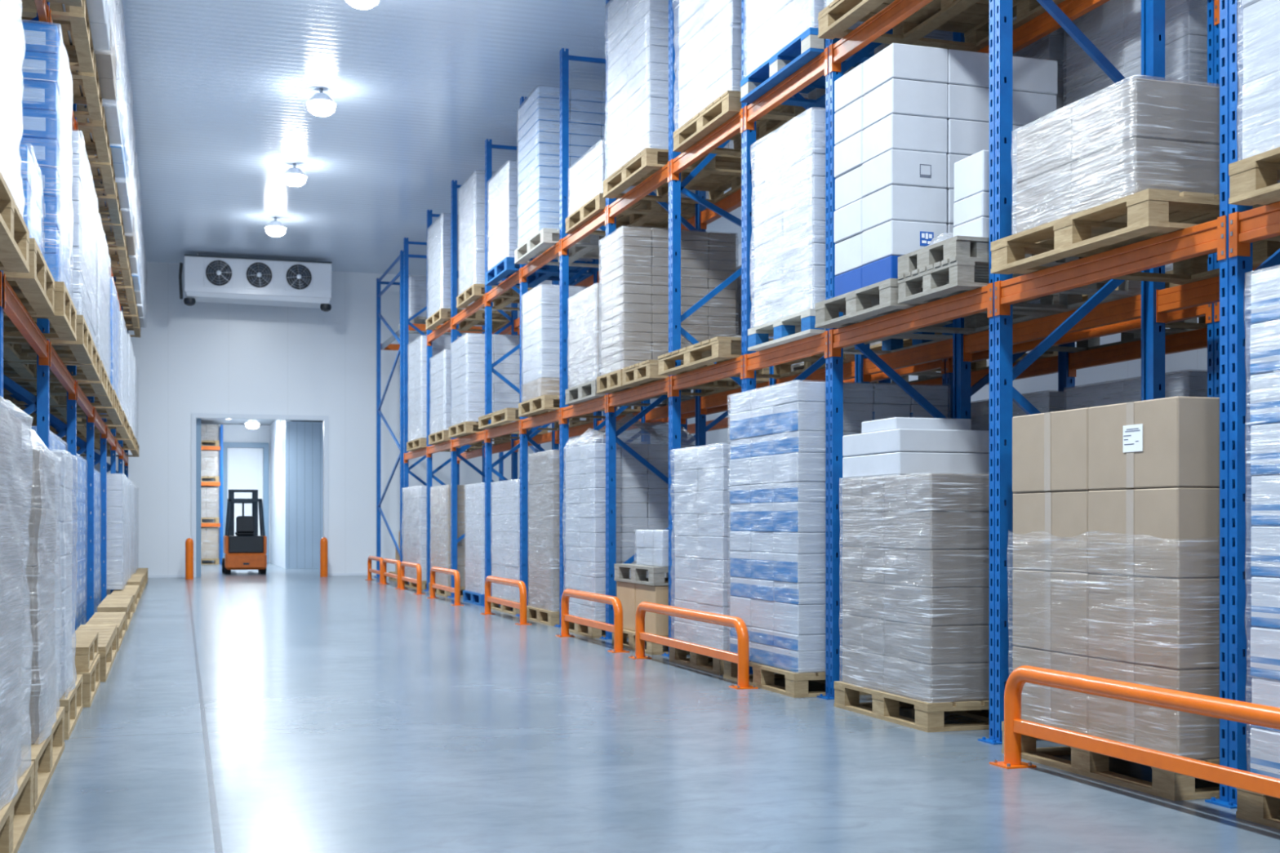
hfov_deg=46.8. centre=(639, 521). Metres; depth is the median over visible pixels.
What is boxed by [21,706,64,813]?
wooden pallet
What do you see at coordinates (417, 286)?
stack
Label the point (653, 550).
stack
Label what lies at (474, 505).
stack
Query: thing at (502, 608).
wooden pallet
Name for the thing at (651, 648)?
wooden pallet
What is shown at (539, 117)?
stack
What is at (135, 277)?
stack
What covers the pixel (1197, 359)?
wall
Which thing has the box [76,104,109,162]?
wooden pallet
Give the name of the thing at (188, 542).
bollard
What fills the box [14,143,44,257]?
stack
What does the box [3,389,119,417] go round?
wooden pallet
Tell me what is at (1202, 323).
wooden pallet
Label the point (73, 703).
wooden pallet
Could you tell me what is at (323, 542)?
bollard
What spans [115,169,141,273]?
stack
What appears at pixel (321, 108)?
diffuser
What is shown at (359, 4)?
ceiling lamp
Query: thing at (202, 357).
wall
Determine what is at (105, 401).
wooden pallet
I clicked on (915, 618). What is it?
stack
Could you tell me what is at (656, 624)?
cardboard box
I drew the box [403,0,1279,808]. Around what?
rack
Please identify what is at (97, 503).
crate stack
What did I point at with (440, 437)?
wooden pallet
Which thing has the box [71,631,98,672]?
wooden pallet
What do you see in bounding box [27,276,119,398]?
stack
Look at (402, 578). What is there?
guard rail
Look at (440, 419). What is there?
stack
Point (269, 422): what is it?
ceiling
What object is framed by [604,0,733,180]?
stack
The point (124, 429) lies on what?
wooden pallet
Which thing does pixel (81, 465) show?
crate stack
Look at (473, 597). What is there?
wooden pallet
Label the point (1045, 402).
stack
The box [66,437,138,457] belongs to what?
wooden pallet
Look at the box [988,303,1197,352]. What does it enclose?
wooden pallet
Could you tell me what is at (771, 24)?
stack
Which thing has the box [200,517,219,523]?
wooden pallet
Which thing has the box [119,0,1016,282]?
ceiling
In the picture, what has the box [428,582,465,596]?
wooden pallet
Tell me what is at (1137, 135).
stack
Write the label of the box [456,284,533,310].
wooden pallet
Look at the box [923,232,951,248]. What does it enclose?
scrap
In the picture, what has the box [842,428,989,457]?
box
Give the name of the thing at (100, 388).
wooden pallet
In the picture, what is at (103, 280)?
stack
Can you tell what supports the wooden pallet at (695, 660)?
on the floor
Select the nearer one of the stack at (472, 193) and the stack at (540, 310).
the stack at (540, 310)
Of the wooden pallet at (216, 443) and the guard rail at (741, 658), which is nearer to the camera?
the guard rail at (741, 658)
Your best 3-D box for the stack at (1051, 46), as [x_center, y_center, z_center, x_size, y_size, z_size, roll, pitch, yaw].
[2.808,-2.274,9.740,1.054,1.866,1.174,0,0,-18]
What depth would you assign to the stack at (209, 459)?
38.10 m
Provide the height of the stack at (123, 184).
1.226 m
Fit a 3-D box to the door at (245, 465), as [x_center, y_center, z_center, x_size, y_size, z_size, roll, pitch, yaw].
[-10.570,-0.435,39.627,0.920,3.070,0.050,0,0,-18]
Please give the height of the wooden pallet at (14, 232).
0.202 m
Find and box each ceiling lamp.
[245,419,259,428]
[265,217,285,236]
[282,164,306,186]
[306,88,335,116]
[345,0,378,8]
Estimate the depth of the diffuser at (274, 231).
24.70 m
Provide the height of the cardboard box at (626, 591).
0.419 m
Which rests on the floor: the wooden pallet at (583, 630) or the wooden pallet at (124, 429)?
the wooden pallet at (583, 630)
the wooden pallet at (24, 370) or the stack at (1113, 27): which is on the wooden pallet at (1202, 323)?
the stack at (1113, 27)
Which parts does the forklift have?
panel, guard post, guard post, mast rail, seat, mast rail, guard post, guard post, panel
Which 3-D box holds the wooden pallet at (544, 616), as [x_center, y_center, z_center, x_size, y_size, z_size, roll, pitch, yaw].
[-0.576,1.025,16.332,1.132,0.150,1.160,0,0,-18]
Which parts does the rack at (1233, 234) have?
plate, plate, plate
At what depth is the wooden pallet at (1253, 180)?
5.44 m
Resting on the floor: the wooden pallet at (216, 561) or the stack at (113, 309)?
the wooden pallet at (216, 561)
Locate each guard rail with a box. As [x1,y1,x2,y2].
[365,555,386,583]
[379,558,400,588]
[396,560,425,594]
[426,566,463,605]
[480,575,531,625]
[555,588,629,653]
[628,601,758,689]
[989,665,1279,798]
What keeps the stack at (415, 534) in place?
on the wooden pallet at (412, 585)
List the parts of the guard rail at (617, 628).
plate, plate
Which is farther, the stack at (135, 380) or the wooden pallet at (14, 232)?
the stack at (135, 380)
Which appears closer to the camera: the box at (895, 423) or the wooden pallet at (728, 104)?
the box at (895, 423)
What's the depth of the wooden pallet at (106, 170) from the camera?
15.05 m
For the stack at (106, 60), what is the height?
1.226 m
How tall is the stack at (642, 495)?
2.007 m
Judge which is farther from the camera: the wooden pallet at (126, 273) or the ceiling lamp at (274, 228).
the ceiling lamp at (274, 228)
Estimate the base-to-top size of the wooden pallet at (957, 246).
0.105 m
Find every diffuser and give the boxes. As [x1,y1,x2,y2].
[245,422,259,428]
[265,226,285,236]
[282,173,306,186]
[306,99,335,116]
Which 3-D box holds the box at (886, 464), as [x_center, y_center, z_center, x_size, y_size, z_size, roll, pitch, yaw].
[1.607,-0.321,8.553,0.620,0.125,0.720,0,0,-18]
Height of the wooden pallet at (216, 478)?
0.150 m
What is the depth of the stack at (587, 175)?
14.51 m
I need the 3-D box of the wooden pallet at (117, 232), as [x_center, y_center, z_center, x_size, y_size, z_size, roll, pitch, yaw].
[-6.844,-3.570,17.910,1.112,0.180,1.415,0,0,-18]
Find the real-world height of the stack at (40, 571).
1.393 m
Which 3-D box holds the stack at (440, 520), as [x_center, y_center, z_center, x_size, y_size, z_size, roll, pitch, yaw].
[-2.519,0.201,22.497,1.113,1.496,1.522,0,0,-18]
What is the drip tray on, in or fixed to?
on the cooler
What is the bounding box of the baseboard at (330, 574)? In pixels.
[147,573,376,577]
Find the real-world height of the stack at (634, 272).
1.266 m
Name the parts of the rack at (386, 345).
rail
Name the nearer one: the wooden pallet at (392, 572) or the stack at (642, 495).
the stack at (642, 495)
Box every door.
[227,448,262,535]
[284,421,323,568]
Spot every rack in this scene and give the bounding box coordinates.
[0,0,128,635]
[200,424,222,564]
[374,250,540,583]
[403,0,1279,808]
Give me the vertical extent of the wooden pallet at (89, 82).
0.180 m
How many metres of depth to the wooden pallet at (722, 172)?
12.97 m
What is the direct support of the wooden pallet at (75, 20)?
on the rack at (47, 358)
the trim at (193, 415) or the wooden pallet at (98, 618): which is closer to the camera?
the wooden pallet at (98, 618)
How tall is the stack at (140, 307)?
1.226 m
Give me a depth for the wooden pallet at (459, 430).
20.31 m
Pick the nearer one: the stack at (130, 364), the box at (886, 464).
the box at (886, 464)
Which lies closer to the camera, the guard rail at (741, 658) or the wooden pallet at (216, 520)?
the guard rail at (741, 658)
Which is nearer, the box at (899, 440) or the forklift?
the box at (899, 440)
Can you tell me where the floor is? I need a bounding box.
[17,562,1279,852]
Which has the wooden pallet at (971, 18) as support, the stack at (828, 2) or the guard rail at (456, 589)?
the stack at (828, 2)
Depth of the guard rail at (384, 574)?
25.28 m
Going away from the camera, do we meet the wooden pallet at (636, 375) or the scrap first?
the scrap
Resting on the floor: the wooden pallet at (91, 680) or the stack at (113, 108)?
the wooden pallet at (91, 680)
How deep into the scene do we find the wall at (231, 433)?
39.65 m
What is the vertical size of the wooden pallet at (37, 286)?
0.202 m
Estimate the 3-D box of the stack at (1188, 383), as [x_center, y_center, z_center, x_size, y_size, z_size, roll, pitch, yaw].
[3.203,0.071,8.501,1.056,1.756,1.172,0,0,-18]
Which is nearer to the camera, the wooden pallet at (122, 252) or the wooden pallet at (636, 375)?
the wooden pallet at (636, 375)
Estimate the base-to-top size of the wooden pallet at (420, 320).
0.150 m
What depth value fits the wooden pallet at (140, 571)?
26.21 m
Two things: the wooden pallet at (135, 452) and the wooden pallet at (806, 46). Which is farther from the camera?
the wooden pallet at (135, 452)
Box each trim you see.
[191,413,328,577]
[195,418,200,577]
[222,442,268,562]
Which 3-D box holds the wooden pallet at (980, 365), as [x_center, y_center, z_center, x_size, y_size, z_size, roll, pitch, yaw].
[2.375,-1.265,11.149,1.100,0.150,1.220,0,0,-18]
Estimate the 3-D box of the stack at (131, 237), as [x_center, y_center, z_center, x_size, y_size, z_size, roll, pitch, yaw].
[-7.226,-4.204,19.530,1.155,1.086,1.528,0,0,-18]
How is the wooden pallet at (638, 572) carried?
on the cardboard box at (656, 624)
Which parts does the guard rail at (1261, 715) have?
plate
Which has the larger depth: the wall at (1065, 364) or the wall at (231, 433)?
the wall at (231, 433)
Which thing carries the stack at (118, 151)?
on the wooden pallet at (106, 170)
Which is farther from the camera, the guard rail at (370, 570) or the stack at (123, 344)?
the guard rail at (370, 570)
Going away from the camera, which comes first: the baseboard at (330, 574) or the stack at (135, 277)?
the stack at (135, 277)
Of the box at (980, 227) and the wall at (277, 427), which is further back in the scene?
the wall at (277, 427)
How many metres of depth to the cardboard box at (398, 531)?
27.52 m
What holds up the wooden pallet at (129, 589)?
on the floor
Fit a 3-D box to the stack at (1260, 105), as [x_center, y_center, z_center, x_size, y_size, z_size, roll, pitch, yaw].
[2.940,-1.924,5.111,1.120,1.166,1.273,0,0,-18]
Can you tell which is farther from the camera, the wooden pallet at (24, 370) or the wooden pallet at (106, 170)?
the wooden pallet at (106, 170)
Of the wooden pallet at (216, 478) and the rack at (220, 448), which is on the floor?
the rack at (220, 448)
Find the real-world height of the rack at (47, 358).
6.058 m
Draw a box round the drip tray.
[185,292,329,308]
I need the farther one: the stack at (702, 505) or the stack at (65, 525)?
the stack at (702, 505)
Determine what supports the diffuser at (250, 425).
attached to the ceiling lamp at (251, 424)
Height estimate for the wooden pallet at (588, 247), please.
0.150 m
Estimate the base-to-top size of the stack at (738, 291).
1.066 m
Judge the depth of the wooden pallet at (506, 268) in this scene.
17.96 m
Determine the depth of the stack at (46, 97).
8.78 m
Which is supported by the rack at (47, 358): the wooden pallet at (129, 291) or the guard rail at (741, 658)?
the wooden pallet at (129, 291)
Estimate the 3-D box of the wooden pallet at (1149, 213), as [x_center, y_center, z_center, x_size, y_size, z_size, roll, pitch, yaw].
[2.403,-1.265,6.697,1.132,0.150,1.200,0,0,-18]
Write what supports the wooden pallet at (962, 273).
on the rack at (1233, 234)
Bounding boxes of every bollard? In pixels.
[185,537,193,579]
[320,537,328,577]
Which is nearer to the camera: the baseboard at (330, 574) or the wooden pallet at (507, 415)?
the wooden pallet at (507, 415)
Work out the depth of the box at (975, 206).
7.70 m
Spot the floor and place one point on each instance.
(281, 709)
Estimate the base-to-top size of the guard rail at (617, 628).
0.463 m
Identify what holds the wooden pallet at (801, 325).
on the rack at (1233, 234)
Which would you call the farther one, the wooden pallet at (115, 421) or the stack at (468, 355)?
the stack at (468, 355)
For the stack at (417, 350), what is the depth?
23.94 m
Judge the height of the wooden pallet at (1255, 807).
0.150 m
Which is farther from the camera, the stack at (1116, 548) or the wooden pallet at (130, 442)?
the wooden pallet at (130, 442)
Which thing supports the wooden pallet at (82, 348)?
on the rack at (47, 358)
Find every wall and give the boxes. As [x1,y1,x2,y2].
[3,261,650,575]
[200,423,270,562]
[270,420,290,568]
[603,0,1219,444]
[650,243,1207,445]
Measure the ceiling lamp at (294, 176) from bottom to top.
0.309 m
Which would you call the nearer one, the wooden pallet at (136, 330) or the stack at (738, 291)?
the stack at (738, 291)
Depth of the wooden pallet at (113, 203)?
16.56 m
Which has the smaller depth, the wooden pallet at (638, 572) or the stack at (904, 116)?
the stack at (904, 116)
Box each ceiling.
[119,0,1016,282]
[200,418,323,425]
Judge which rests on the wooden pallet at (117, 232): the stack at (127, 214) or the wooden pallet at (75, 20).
the stack at (127, 214)
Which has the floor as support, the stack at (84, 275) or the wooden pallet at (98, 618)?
the wooden pallet at (98, 618)
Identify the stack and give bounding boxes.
[0,0,25,218]
[0,395,33,809]
[14,18,74,298]
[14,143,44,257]
[16,0,114,49]
[19,423,63,744]
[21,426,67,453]
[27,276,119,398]
[41,448,78,698]
[66,451,88,629]
[68,130,98,351]
[73,0,120,99]
[76,0,127,144]
[84,467,101,623]
[94,37,130,177]
[95,213,111,381]
[99,473,129,589]
[100,70,133,208]
[107,114,137,232]
[112,152,138,255]
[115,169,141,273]
[118,311,128,421]
[120,200,142,290]
[123,227,144,304]
[126,234,146,316]
[126,333,133,433]
[127,480,134,578]
[130,254,147,328]
[132,356,138,441]
[133,484,138,573]
[200,424,218,441]
[200,449,218,476]
[200,487,218,517]
[200,527,219,558]
[399,275,426,317]
[401,485,438,580]
[407,335,459,441]
[426,213,511,319]
[429,349,450,434]
[430,484,468,586]
[449,333,519,426]
[457,169,551,294]
[464,482,484,594]
[486,160,592,271]
[490,479,529,602]
[516,85,605,248]
[520,284,589,402]
[527,449,577,611]
[562,413,695,622]
[567,140,709,215]
[567,283,602,388]
[598,226,738,376]
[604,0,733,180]
[633,528,668,566]
[669,443,737,651]
[672,0,808,130]
[727,380,951,672]
[734,265,769,337]
[743,0,952,75]
[749,108,831,326]
[823,0,834,6]
[834,43,1057,297]
[839,471,1019,702]
[870,326,942,346]
[970,390,1066,430]
[1007,395,1279,759]
[1011,75,1279,235]
[1012,17,1067,303]
[1062,0,1207,271]
[1063,369,1207,409]
[1236,0,1279,159]
[1243,265,1279,778]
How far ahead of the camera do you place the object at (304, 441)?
34.74 m
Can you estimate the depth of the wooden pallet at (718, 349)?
11.35 m
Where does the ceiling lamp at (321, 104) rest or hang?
hanging from the ceiling at (221, 90)
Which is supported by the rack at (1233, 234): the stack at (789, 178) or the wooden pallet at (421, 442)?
the wooden pallet at (421, 442)
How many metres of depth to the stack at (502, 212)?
17.70 m
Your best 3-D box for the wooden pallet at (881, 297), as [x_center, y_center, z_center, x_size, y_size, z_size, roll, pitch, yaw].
[1.766,-1.265,8.792,1.132,0.150,1.000,0,0,-18]
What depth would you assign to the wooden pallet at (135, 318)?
25.63 m
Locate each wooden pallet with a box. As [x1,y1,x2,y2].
[0,171,29,273]
[0,760,34,852]
[3,238,54,315]
[3,281,76,341]
[3,315,92,364]
[3,339,100,381]
[3,360,107,395]
[3,377,112,407]
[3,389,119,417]
[13,402,122,425]
[16,0,93,73]
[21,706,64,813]
[30,410,129,439]
[31,0,82,7]
[55,426,134,448]
[56,674,82,739]
[63,53,102,120]
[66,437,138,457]
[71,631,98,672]
[72,653,100,706]
[73,623,117,681]
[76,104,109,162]
[82,146,115,194]
[85,612,125,651]
[93,181,120,224]
[97,594,133,631]
[98,210,124,247]
[106,235,128,268]
[109,257,131,285]
[111,585,139,613]
[115,275,134,302]
[117,293,136,315]
[123,306,138,327]
[124,318,140,337]
[125,573,143,599]
[133,568,147,588]
[200,440,219,446]
[200,475,219,482]
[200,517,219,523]
[200,558,219,564]
[388,571,397,582]
[398,315,462,334]
[404,580,426,590]
[406,437,482,452]
[425,308,511,332]
[428,430,519,445]
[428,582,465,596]
[448,421,547,439]
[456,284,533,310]
[462,590,500,605]
[478,408,593,431]
[484,257,593,288]
[490,596,529,615]
[514,228,605,268]
[518,395,640,418]
[526,605,574,626]
[565,192,706,235]
[565,379,695,406]
[568,622,628,638]
[596,368,733,396]
[603,147,746,204]
[611,628,689,654]
[613,563,668,585]
[622,359,769,389]
[657,336,854,378]
[668,646,724,675]
[673,90,825,156]
[723,660,871,697]
[740,27,890,109]
[747,308,952,355]
[791,362,942,384]
[814,278,1064,334]
[817,0,1065,52]
[834,680,989,732]
[870,332,1057,372]
[897,235,1084,275]
[897,256,1141,311]
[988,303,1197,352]
[991,188,1279,284]
[1001,721,1219,800]
[1082,270,1207,328]
[1228,146,1279,205]
[1235,787,1279,829]
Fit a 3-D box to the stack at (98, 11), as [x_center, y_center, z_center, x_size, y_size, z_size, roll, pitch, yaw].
[-4.428,-4.204,10.728,1.145,1.086,1.385,0,0,-18]
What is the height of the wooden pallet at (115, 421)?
0.202 m
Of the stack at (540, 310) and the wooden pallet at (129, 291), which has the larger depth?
the wooden pallet at (129, 291)
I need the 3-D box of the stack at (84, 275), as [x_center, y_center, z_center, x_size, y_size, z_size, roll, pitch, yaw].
[-4.752,-2.065,11.264,1.095,1.284,2.555,0,0,-18]
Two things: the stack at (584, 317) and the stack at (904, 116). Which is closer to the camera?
the stack at (904, 116)
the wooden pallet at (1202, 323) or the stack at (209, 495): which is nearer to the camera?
the wooden pallet at (1202, 323)
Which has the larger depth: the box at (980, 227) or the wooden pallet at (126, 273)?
the wooden pallet at (126, 273)
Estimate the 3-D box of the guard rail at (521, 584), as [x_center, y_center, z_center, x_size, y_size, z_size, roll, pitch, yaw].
[-1.532,0.869,16.751,0.150,0.463,2.000,0,0,-18]
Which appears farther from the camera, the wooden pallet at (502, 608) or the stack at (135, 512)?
the stack at (135, 512)
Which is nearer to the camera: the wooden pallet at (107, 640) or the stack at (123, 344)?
the wooden pallet at (107, 640)
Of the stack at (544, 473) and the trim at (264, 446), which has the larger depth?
the trim at (264, 446)
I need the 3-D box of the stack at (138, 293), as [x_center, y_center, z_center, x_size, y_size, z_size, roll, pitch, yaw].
[-8.670,-4.204,24.078,1.177,1.086,1.531,0,0,-18]
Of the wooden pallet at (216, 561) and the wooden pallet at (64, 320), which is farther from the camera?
the wooden pallet at (216, 561)
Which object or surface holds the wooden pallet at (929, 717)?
on the floor
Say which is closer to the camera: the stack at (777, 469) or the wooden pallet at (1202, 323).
the wooden pallet at (1202, 323)
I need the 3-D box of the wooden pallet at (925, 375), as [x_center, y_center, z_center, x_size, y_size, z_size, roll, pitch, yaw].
[1.965,-1.265,12.435,1.100,0.150,1.120,0,0,-18]
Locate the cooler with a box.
[178,253,332,311]
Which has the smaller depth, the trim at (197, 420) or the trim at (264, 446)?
the trim at (197, 420)
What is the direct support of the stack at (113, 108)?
on the wooden pallet at (98, 129)
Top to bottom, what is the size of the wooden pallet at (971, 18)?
0.150 m
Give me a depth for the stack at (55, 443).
11.12 m
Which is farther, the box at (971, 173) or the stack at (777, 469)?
the stack at (777, 469)
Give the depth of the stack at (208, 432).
38.10 m
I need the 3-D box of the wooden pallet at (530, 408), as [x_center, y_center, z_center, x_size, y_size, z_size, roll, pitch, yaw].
[-0.655,-1.265,16.386,1.132,0.150,1.220,0,0,-18]
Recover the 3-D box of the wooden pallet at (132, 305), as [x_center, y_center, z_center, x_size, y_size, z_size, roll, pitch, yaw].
[-8.781,-3.570,24.049,1.112,0.180,1.440,0,0,-18]
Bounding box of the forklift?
[222,489,266,573]
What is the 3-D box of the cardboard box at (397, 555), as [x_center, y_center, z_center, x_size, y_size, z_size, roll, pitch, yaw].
[-4.211,0.715,27.522,0.600,0.470,0.500,0,0,-18]
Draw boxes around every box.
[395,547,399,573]
[398,531,399,547]
[617,580,668,631]
[635,583,668,635]
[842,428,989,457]
[842,452,989,478]
[861,417,971,433]
[953,191,1016,226]
[953,217,1016,237]
[954,150,1017,202]
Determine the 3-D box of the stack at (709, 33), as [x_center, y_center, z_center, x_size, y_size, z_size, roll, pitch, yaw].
[0.988,-3.859,11.422,1.171,1.496,1.289,0,0,-18]
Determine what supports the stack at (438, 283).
on the wooden pallet at (442, 316)
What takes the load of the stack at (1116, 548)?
on the wooden pallet at (1167, 784)
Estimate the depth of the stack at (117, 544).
19.09 m
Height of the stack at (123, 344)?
1.284 m
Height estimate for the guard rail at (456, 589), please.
0.463 m
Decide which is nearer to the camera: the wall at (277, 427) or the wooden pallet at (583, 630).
the wooden pallet at (583, 630)
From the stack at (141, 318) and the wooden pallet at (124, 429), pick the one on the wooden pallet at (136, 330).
the stack at (141, 318)
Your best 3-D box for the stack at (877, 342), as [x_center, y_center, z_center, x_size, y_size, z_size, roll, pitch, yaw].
[2.360,-1.874,11.144,1.053,1.066,1.223,0,0,-18]
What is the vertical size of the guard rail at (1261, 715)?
0.463 m
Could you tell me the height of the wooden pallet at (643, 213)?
0.150 m
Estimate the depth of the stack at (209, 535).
38.09 m
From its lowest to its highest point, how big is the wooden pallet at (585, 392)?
0.150 m
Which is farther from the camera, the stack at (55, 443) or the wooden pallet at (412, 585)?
the wooden pallet at (412, 585)
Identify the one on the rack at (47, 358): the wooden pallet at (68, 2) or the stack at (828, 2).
the wooden pallet at (68, 2)
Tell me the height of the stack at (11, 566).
1.404 m
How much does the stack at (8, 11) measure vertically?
1.834 m
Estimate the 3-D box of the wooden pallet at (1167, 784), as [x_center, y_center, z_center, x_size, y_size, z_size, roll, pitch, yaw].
[2.452,1.025,6.607,1.132,0.150,1.270,0,0,-18]
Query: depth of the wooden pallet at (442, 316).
22.19 m
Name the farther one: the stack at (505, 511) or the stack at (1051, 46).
the stack at (505, 511)
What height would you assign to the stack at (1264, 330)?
1.876 m
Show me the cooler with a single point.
(206, 278)
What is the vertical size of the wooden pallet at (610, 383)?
0.150 m
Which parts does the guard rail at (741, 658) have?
plate, plate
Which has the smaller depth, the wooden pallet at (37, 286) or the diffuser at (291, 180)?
the wooden pallet at (37, 286)
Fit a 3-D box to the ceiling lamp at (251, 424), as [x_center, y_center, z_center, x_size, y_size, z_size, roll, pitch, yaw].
[-9.640,-2.465,36.811,0.340,0.309,0.340,0,0,-18]
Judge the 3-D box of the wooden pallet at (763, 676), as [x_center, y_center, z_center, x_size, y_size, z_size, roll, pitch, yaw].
[1.315,1.025,10.010,1.132,0.150,1.235,0,0,-18]
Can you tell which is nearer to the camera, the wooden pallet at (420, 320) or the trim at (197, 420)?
the wooden pallet at (420, 320)
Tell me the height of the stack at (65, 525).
1.264 m
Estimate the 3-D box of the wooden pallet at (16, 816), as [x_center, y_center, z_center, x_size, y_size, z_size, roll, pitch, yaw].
[-2.547,0.999,4.583,1.112,0.202,1.680,0,0,-18]
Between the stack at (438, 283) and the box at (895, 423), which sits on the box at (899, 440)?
the box at (895, 423)

